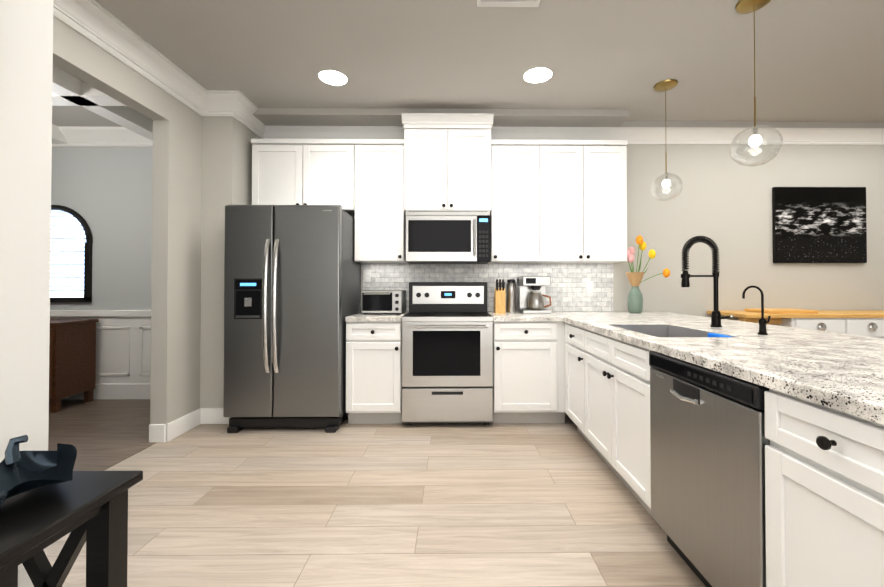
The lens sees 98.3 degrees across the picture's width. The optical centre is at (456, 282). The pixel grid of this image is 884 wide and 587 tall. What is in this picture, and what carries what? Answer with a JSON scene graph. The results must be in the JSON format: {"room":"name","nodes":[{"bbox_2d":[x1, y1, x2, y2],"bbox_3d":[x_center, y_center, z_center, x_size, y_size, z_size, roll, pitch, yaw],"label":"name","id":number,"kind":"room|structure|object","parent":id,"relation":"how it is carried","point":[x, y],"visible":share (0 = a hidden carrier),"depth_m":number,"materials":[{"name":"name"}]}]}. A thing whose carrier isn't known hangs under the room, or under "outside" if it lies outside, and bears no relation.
{"room":"kitchen","nodes":[
{"label":"kitchen","id":0,"kind":"room"},
{"bbox_2d":[0,0,52,586],"bbox_3d":[-1.043,-0.233,-0.906,0.130,2.780,3.690,0,-1,-1],"label":"wall","id":1,"kind":"structure","parent":0,"point":[26,54],"depth_m":0.88,"materials":[{"name":"paint"}]},
{"bbox_2d":[50,147,152,309],"bbox_3d":[-4.220,-0.180,4.026,3.820,2.780,0.120,0,-1,-1],"label":"wall","id":2,"kind":"structure","parent":0,"point":[105,193],"depth_m":3.98,"materials":[{"name":"grey paint"}]},
{"bbox_2d":[50,205,92,301],"bbox_3d":[-4.169,-0.296,3.950,0.782,1.011,0.052,0,-1,-1],"label":"dining window","id":3,"kind":"structure","parent":2,"relation":"in","point":[71,260],"depth_m":3.95,"materials":[{"name":"white glass"}]},
{"bbox_2d":[50,310,150,399],"bbox_3d":[-4.159,0.749,3.937,3.700,0.920,0.040,0,-1,-1],"label":"wainscoting","id":4,"kind":"structure","parent":2,"relation":"attached to","point":[123,354],"depth_m":3.95,"materials":[{"name":"white wood"}]},
{"bbox_2d":[52,126,152,146],"bbox_3d":[-4.158,-1.491,3.918,3.700,0.160,0.125,0,-1,-1],"label":"crown molding","id":5,"kind":"structure","parent":2,"relation":"attached to","point":[75,136],"depth_m":3.93,"materials":[{"name":"white wood"}]},
{"bbox_2d":[53,16,201,441],"bbox_3d":[-2.210,-0.221,0.247,0.120,2.780,6.020,0,-1,-1],"label":"wall","id":6,"kind":"structure","parent":0,"point":[176,260],"depth_m":2.89,"materials":[{"name":"paint"}]},
{"bbox_2d":[53,0,219,115],"bbox_3d":[-2.080,-1.530,0.262,0.140,0.160,6.020,0,-1,-1],"label":"crown molding","id":7,"kind":"structure","parent":6,"relation":"attached to","point":[97,24],"depth_m":2.48,"materials":[{"name":"white wood"}]},
{"bbox_2d":[158,408,203,442],"bbox_3d":[-2.187,1.132,3.045,0.046,0.135,0.396,0,-1,-1],"label":"baseboard","id":8,"kind":"structure","parent":6,"relation":"attached to","point":[182,425],"depth_m":2.99,"materials":[{"name":"white wood"}]},
{"bbox_2d":[200,116,260,407],"bbox_3d":[-2.114,-0.186,3.523,0.380,2.780,0.530,0,-1,-1],"label":"wall jog","id":9,"kind":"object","parent":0,"point":[227,144],"visible":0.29,"depth_m":3.26,"materials":[{"name":"paint"}]},
{"bbox_2d":[216,90,271,135],"bbox_3d":[-1.876,-1.496,3.412,0.155,0.160,0.525,0,-1,-1],"label":"crown molding","id":10,"kind":"structure","parent":9,"relation":"attached to","point":[234,103],"depth_m":3.28,"materials":[{"name":"white wood"}]},
{"bbox_2d":[47,399,705,586],"bbox_3d":[-0.175,1.212,0.718,12.000,0.084,6.950,0,-1,-1],"label":"floor","id":11,"kind":"structure","parent":0,"point":[345,504],"depth_m":2.02,"materials":[{"name":"brown wood"}]},
{"bbox_2d":[0,471,142,586],"bbox_3d":[-0.838,0.791,0.400,0.300,0.760,0.880,0,-1,-1],"label":"console table","id":12,"kind":"object","parent":11,"relation":"on","point":[90,508],"visible":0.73,"depth_m":0.77,"materials":[{"name":"black wood"}]},
{"bbox_2d":[0,435,76,506],"bbox_3d":[-0.854,0.363,0.717,0.209,0.089,0.236,0,-1,-1],"label":"platter","id":13,"kind":"object","parent":12,"relation":"on","point":[22,471],"visible":1,"depth_m":0.79,"materials":[{"name":"ceramic"}]},
{"bbox_2d":[49,319,98,412],"bbox_3d":[-4.311,0.791,3.687,1.290,0.830,0.436,0,-1,-1],"label":"sideboard","id":14,"kind":"object","parent":11,"relation":"on","point":[72,357],"visible":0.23,"depth_m":3.65,"materials":[{"name":"brown wood"}]},
{"bbox_2d":[223,205,360,432],"bbox_3d":[-1.399,0.292,3.369,0.919,1.822,0.802,0,-1,-1],"label":"fridge","id":15,"kind":"object","parent":11,"relation":"on","point":[292,285],"visible":0.98,"depth_m":3.04,"materials":[{"name":"grey metal"}]},
{"bbox_2d":[346,322,401,423],"bbox_3d":[-0.696,0.766,3.453,0.458,0.875,0.669,0,-1,-1],"label":"base cabinet","id":16,"kind":"object","parent":11,"relation":"on","point":[373,372],"visible":0.98,"depth_m":3.16,"materials":[{"name":"white wood"}]},
{"bbox_2d":[345,312,408,321],"bbox_3d":[-0.695,0.309,3.466,0.460,0.040,0.638,0,-1,-1],"label":"countertop","id":17,"kind":"structure","parent":16,"relation":"on","point":[380,317],"depth_m":3.15,"materials":[{"name":"stone"}]},
{"bbox_2d":[361,290,405,314],"bbox_3d":[-0.669,0.182,3.525,0.360,0.215,0.367,0,-1,-1],"label":"toaster oven","id":18,"kind":"object","parent":17,"relation":"on","point":[383,301],"visible":1,"depth_m":3.37,"materials":[{"name":"silver metal"}]},
{"bbox_2d":[401,282,492,424],"bbox_3d":[-0.082,0.601,3.432,0.758,1.205,0.697,0,-1,-1],"label":"range","id":19,"kind":"object","parent":11,"relation":"on","point":[447,352],"visible":1,"depth_m":3.14,"materials":[{"name":"silver metal"}]},
{"bbox_2d":[493,321,564,422],"bbox_3d":[0.609,0.766,3.466,0.615,0.875,0.669,0,-1,-1],"label":"base cabinet","id":20,"kind":"object","parent":11,"relation":"on","point":[528,371],"visible":1,"depth_m":3.17,"materials":[{"name":"white wood"}]},
{"bbox_2d":[565,323,597,453],"bbox_3d":[1.175,0.760,2.925,0.654,0.875,0.534,0,-1,-1],"label":"base cabinet","id":21,"kind":"object","parent":11,"relation":"on","point":[575,351],"visible":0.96,"depth_m":2.87,"materials":[{"name":"white wood"}]},
{"bbox_2d":[585,330,651,514],"bbox_3d":[1.182,0.753,2.209,0.654,0.875,0.893,0,-1,-1],"label":"base cabinet","id":22,"kind":"object","parent":11,"relation":"on","point":[617,403],"visible":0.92,"depth_m":2.10,"materials":[{"name":"white wood"}]},
{"bbox_2d":[487,311,883,424],"bbox_3d":[1.188,0.293,2.021,1.747,0.040,3.568,0,-1,-1],"label":"countertop","id":23,"kind":"structure","parent":22,"relation":"on","point":[842,372],"depth_m":1.47,"materials":[{"name":"stone"}]},
{"bbox_2d":[494,279,505,313],"bbox_3d":[0.395,0.131,3.552,0.090,0.317,0.196,0,-1,-1],"label":"knife block","id":24,"kind":"object","parent":23,"relation":"on","point":[499,301],"visible":1,"depth_m":3.48,"materials":[{"name":"brown wood"}]},
{"bbox_2d":[506,279,515,312],"bbox_3d":[0.519,0.131,3.662,0.100,0.320,0.100,0,-1,-1],"label":"thermos","id":25,"kind":"object","parent":23,"relation":"on","point":[511,296],"visible":1,"depth_m":3.62,"materials":[{"name":"silver metal"}]},
{"bbox_2d":[517,276,550,313],"bbox_3d":[0.731,0.118,3.614,0.272,0.345,0.300,0,-1,-1],"label":"coffee maker","id":26,"kind":"object","parent":23,"relation":"on","point":[531,295],"visible":1,"depth_m":3.52,"materials":[{"name":"silver metal"}]},
{"bbox_2d":[626,235,669,312],"bbox_3d":[1.778,-0.074,3.597,0.423,0.728,0.162,0,-1,-1],"label":"vase","id":27,"kind":"object","parent":23,"relation":"on","point":[635,300],"visible":0.96,"depth_m":3.56,"materials":[{"name":"green ceramic"}]},
{"bbox_2d":[611,325,735,336],"bbox_3d":[1.204,0.394,2.216,0.416,0.230,0.656,0,-1,-1],"label":"undermount sink","id":28,"kind":"object","parent":23,"relation":"in","point":[664,331],"depth_m":2.54,"materials":[{"name":"metal"}]},
{"bbox_2d":[707,333,730,336],"bbox_3d":[1.383,0.332,2.013,0.052,0.112,0.160,0,-1,-1],"label":"sponge caddy","id":29,"kind":"object","parent":28,"relation":"in","point":[713,335],"visible":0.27,"depth_m":2.02,"materials":[{"name":"blue plastic"}]},
{"bbox_2d":[681,236,732,326],"bbox_3d":[1.516,-0.006,2.333,0.248,0.566,0.146,0,-1,-1],"label":"pull-down faucet","id":30,"kind":"object","parent":23,"relation":"on","point":[716,317],"visible":1,"depth_m":2.36,"materials":[{"name":"black metal"}]},
{"bbox_2d":[742,286,770,334],"bbox_3d":[1.555,0.145,1.983,0.127,0.255,0.071,0,-1,-1],"label":"filter faucet","id":31,"kind":"object","parent":23,"relation":"on","point":[763,322],"visible":1,"depth_m":1.99,"materials":[{"name":"black metal"}]},
{"bbox_2d":[649,351,769,586],"bbox_3d":[1.182,0.748,1.444,0.630,0.868,0.632,0,-1,-1],"label":"dishwasher","id":32,"kind":"object","parent":11,"relation":"on","point":[709,441],"visible":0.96,"depth_m":1.34,"materials":[{"name":"silver metal"}]},
{"bbox_2d":[707,308,883,337],"bbox_3d":[3.421,0.728,3.557,1.850,0.953,0.527,0,-1,-1],"label":"kitchen cart","id":33,"kind":"object","parent":11,"relation":"on","point":[869,323],"visible":0.31,"depth_m":3.33,"materials":[{"name":"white wood"}]},
{"bbox_2d":[764,388,883,586],"bbox_3d":[1.196,0.739,0.915,0.654,0.875,0.420,0,-1,-1],"label":"base cabinet","id":34,"kind":"object","parent":11,"relation":"on","point":[824,489],"visible":1,"depth_m":0.95,"materials":[{"name":"white wood"}]},
{"bbox_2d":[52,0,883,126],"bbox_3d":[-0.175,-1.646,0.749,12.000,0.080,6.950,0,-1,-1],"label":"ceiling","id":35,"kind":"structure","parent":0,"point":[819,60],"depth_m":2.66,"materials":[{"name":"paint"}]},
{"bbox_2d":[52,65,152,143],"bbox_3d":[-4.124,-1.537,0.606,3.700,0.140,6.750,0,-1,-1],"label":"ceiling beam","id":36,"kind":"structure","parent":35,"relation":"attached to","point":[68,89],"depth_m":3.10,"materials":[{"name":"white wood"}]},
{"bbox_2d":[319,70,346,84],"bbox_3d":[-0.958,-1.579,2.955,0.210,0.004,0.210,0,-1,-1],"label":"recessed light","id":37,"kind":"object","parent":35,"relation":"in","point":[332,77],"visible":1,"depth_m":2.95,"materials":[{"name":"white"}]},
{"bbox_2d":[476,0,540,6],"bbox_3d":[0.291,-1.583,2.048,0.360,0.015,0.300,0,-1,-1],"label":"ceiling vent","id":38,"kind":"object","parent":35,"relation":"in","point":[507,3],"visible":1,"depth_m":2.17,"materials":[{"name":"white metal"}]},
{"bbox_2d":[524,67,551,82],"bbox_3d":[0.617,-1.579,2.921,0.210,0.004,0.210,0,-1,-1],"label":"recessed light","id":39,"kind":"object","parent":35,"relation":"in","point":[537,75],"visible":1,"depth_m":2.92,"materials":[{"name":"white"}]},
{"bbox_2d":[650,79,682,201],"bbox_3d":[1.671,-1.113,3.057,0.238,0.934,0.238,0,-1,-1],"label":"pendant light","id":40,"kind":"object","parent":35,"relation":"hanging from","point":[665,85],"visible":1,"depth_m":3.04,"materials":[{"name":"clear glass"}]},
{"bbox_2d":[729,0,782,166],"bbox_3d":[1.680,-1.123,2.157,0.238,0.934,0.238,0,-1,-1],"label":"pendant light","id":41,"kind":"object","parent":35,"relation":"hanging from","point":[746,7],"visible":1,"depth_m":2.15,"materials":[{"name":"clear glass"}]},
{"bbox_2d":[253,108,883,127],"bbox_3d":[1.835,-1.544,3.668,7.520,0.060,0.350,0,-1,-1],"label":"crown molding","id":42,"kind":"structure","parent":0,"point":[393,117],"depth_m":3.56,"materials":[{"name":"paint"}]},
{"bbox_2d":[353,144,883,320],"bbox_3d":[1.702,-0.182,3.887,8.020,2.780,0.120,0,-1,-1],"label":"wall","id":43,"kind":"structure","parent":0,"point":[723,200],"depth_m":3.84,"materials":[{"name":"paint"}]},
{"bbox_2d":[251,139,354,216],"bbox_3d":[-1.405,-0.976,3.621,0.932,0.643,0.362,0,-1,-1],"label":"upper cabinet","id":44,"kind":"object","parent":43,"relation":"attached to","point":[303,171],"visible":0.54,"depth_m":3.48,"materials":[{"name":"white wood"}]},
{"bbox_2d":[259,126,403,138],"bbox_3d":[-1.213,-1.481,3.756,1.429,0.185,0.110,0,-1,-1],"label":"crown molding","id":45,"kind":"structure","parent":43,"relation":"attached to","point":[278,132],"depth_m":3.75,"materials":[{"name":"white wood"}]},
{"bbox_2d":[354,139,406,262],"bbox_3d":[-0.711,-0.743,3.626,0.457,1.110,0.362,0,-1,-1],"label":"upper cabinet","id":46,"kind":"object","parent":43,"relation":"attached to","point":[380,225],"visible":0.96,"depth_m":3.48,"materials":[{"name":"white wood"}]},
{"bbox_2d":[401,113,493,212],"bbox_3d":[-0.086,-1.068,3.600,0.818,0.853,0.433,0,-1,-1],"label":"upper cabinet","id":47,"kind":"object","parent":43,"relation":"attached to","point":[447,161],"visible":0.96,"depth_m":3.44,"materials":[{"name":"white wood"}]},
{"bbox_2d":[405,210,489,263],"bbox_3d":[-0.084,-0.410,3.566,0.752,0.459,0.450,0,-1,-1],"label":"microwave","id":48,"kind":"object","parent":47,"relation":"attached to","point":[447,236],"visible":1,"depth_m":3.40,"materials":[{"name":"silver metal"}]},
{"bbox_2d":[363,263,612,311],"bbox_3d":[0.313,0.054,3.805,2.491,0.477,0.010,0,-1,-1],"label":"tile backsplash","id":49,"kind":"structure","parent":43,"relation":"attached to","point":[566,290],"depth_m":3.80,"materials":[{"name":"white tile"}]},
{"bbox_2d":[363,270,370,281],"bbox_3d":[-0.892,-0.058,3.784,0.070,0.116,0.006,0,-1,-1],"label":"electrical outlet plate","id":50,"kind":"object","parent":49,"relation":"attached to","point":[366,275],"visible":1,"depth_m":3.78,"materials":[{"name":"white plastic"}]},
{"bbox_2d":[586,281,592,292],"bbox_3d":[1.323,0.048,3.806,0.070,0.116,0.006,0,-1,-1],"label":"electrical outlet plate","id":51,"kind":"object","parent":49,"relation":"attached to","point":[589,286],"visible":1,"depth_m":3.80,"materials":[{"name":"white plastic"}]},
{"bbox_2d":[488,140,547,263],"bbox_3d":[0.562,-0.742,3.656,0.502,1.110,0.328,0,-1,-1],"label":"upper cabinet","id":52,"kind":"object","parent":43,"relation":"attached to","point":[519,168],"depth_m":3.50,"materials":[{"name":"white wood"}]},
{"bbox_2d":[548,140,627,263],"bbox_3d":[1.123,-0.742,3.661,0.871,1.110,0.328,0,-1,-1],"label":"upper cabinet","id":53,"kind":"object","parent":43,"relation":"attached to","point":[558,201],"depth_m":3.50,"materials":[{"name":"white wood"}]},
{"bbox_2d":[491,127,883,144],"bbox_3d":[2.903,-1.450,3.799,5.160,0.125,0.110,0,-1,-1],"label":"crown molding","id":54,"kind":"structure","parent":43,"relation":"attached to","point":[634,135],"depth_m":3.79,"materials":[{"name":"white wood"}]},
{"bbox_2d":[772,187,866,262],"bbox_3d":[3.633,-0.571,3.833,0.920,0.758,0.034,0,-1,-1],"label":"picture","id":55,"kind":"object","parent":43,"relation":"attached to","point":[818,224],"visible":0.95,"depth_m":3.82}
]}

